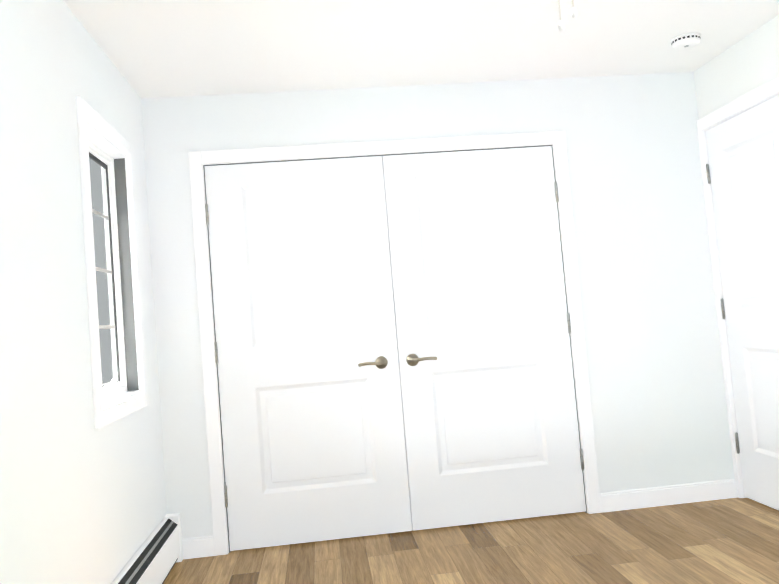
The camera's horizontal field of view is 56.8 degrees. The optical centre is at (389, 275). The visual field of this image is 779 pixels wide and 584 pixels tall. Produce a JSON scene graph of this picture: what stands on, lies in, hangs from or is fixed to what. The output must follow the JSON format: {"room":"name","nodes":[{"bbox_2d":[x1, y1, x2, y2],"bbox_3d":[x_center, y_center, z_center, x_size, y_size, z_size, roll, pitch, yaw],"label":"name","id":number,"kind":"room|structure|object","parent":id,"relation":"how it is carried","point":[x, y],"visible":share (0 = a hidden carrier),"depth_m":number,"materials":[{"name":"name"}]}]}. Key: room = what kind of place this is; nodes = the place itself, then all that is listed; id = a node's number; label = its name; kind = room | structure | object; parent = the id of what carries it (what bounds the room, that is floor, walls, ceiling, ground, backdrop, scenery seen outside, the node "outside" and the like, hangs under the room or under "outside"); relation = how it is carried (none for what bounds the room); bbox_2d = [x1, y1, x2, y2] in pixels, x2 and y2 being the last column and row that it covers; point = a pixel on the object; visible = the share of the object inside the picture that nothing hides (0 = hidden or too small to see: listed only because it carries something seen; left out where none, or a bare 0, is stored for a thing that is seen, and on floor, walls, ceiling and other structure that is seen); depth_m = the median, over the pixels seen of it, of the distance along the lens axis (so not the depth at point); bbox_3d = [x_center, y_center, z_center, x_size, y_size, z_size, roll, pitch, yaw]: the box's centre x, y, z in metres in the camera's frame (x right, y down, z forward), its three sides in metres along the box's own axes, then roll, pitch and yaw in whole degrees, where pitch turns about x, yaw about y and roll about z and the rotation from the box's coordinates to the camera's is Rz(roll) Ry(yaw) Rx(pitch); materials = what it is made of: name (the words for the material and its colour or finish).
{"room":"empty bedroom","nodes":[
{"label":"empty bedroom","id":0,"kind":"room"},
{"bbox_2d":[0,0,166,583],"bbox_3d":[-1.072,0.123,1.630,0.115,2.400,4.560,-4,-3,-6],"label":"wall","id":1,"kind":"structure","parent":0,"point":[82,500],"depth_m":2.38,"materials":[{"name":"paint"}]},
{"bbox_2d":[76,96,148,428],"bbox_3d":[-1.218,-0.029,3.060,0.128,1.252,0.772,-4,-3,-6],"label":"casement window","id":2,"kind":"structure","parent":1,"relation":"in","point":[118,384],"depth_m":3.31,"materials":[{"name":"white plastic"}]},
{"bbox_2d":[111,513,182,583],"bbox_3d":[-1.008,1.269,2.787,0.073,0.233,1.765,-4,-3,-6],"label":"baseboard heater","id":3,"kind":"object","parent":1,"relation":"attached to","point":[156,557],"visible":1,"depth_m":3.21,"materials":[{"name":"white metal"}]},
{"bbox_2d":[63,0,778,98],"bbox_3d":[0.379,-1.217,2.210,3.400,0.100,5.260,-4,-3,-6],"label":"ceiling","id":4,"kind":"structure","parent":0,"point":[163,48],"depth_m":3.32,"materials":[{"name":"paint"}]},
{"bbox_2d":[518,0,576,31],"bbox_3d":[0.447,-0.930,1.983,1.036,0.507,1.050,-4,-3,-6],"label":"ceiling fan","id":5,"kind":"object","parent":4,"relation":"hanging from","point":[573,16],"visible":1,"depth_m":2.00,"materials":[{"name":"white"}]},
{"bbox_2d":[670,32,700,49],"bbox_3d":[1.466,-1.154,3.559,0.144,0.044,0.144,-4,-3,-6],"label":"smoke detector","id":6,"kind":"object","parent":4,"relation":"attached to","point":[686,40],"visible":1,"depth_m":3.52,"materials":[{"name":"white plastic"}]},
{"bbox_2d":[141,72,734,538],"bbox_3d":[0.276,0.164,4.244,3.080,2.400,0.700,-4,-3,-6],"label":"wall","id":7,"kind":"structure","parent":0,"point":[649,310],"depth_m":3.98,"materials":[{"name":"paint"}]},
{"bbox_2d":[204,156,411,550],"bbox_3d":[-0.436,0.382,3.801,0.960,2.010,0.097,-4,-3,-6],"label":"closet door","id":8,"kind":"structure","parent":7,"relation":"in","point":[307,362],"depth_m":3.82,"materials":[{"name":"white wood"}]},
{"bbox_2d":[188,131,600,555],"bbox_3d":[0.032,0.318,3.930,2.056,2.098,0.177,-4,-3,-6],"label":"trim","id":9,"kind":"structure","parent":7,"relation":"attached to","point":[200,160],"depth_m":3.88,"materials":[{"name":"white wood"}]},
{"bbox_2d":[382,146,585,530],"bbox_3d":[0.521,0.310,3.898,0.960,2.010,0.097,-4,-3,-6],"label":"closet door","id":10,"kind":"structure","parent":7,"relation":"in","point":[483,332],"depth_m":3.91,"materials":[{"name":"white wood"}]},
{"bbox_2d":[600,479,737,512],"bbox_3d":[1.535,1.200,3.938,0.798,0.100,0.014,-4,-3,-6],"label":"baseboard","id":11,"kind":"structure","parent":7,"relation":"attached to","point":[719,489],"depth_m":3.93,"materials":[{"name":"white wood"}]},
{"bbox_2d":[163,497,778,583],"bbox_3d":[0.580,1.271,2.067,3.400,0.100,5.260,-4,-3,-6],"label":"floor","id":12,"kind":"structure","parent":0,"point":[729,541],"depth_m":3.38,"materials":[{"name":"brown wood"}]},
{"bbox_2d":[694,15,778,118],"bbox_3d":[2.120,-0.117,1.953,0.160,2.400,4.560,-4,-3,-6],"label":"wall","id":13,"kind":"structure","parent":0,"point":[746,65],"depth_m":3.69,"materials":[{"name":"paint"}]},
{"bbox_2d":[696,76,778,497],"bbox_3d":[1.936,0.135,3.614,0.126,2.118,0.872,-4,-3,-6],"label":"door frame","id":14,"kind":"structure","parent":13,"relation":"attached to","point":[753,98],"depth_m":3.99,"materials":[{"name":"white wood"}]},
{"bbox_2d":[705,95,778,509],"bbox_3d":[1.877,0.173,3.628,0.110,2.033,0.764,-4,-3,-6],"label":"entry door","id":15,"kind":"structure","parent":13,"relation":"in","point":[742,168],"depth_m":3.75,"materials":[{"name":"white wood"}]}
]}

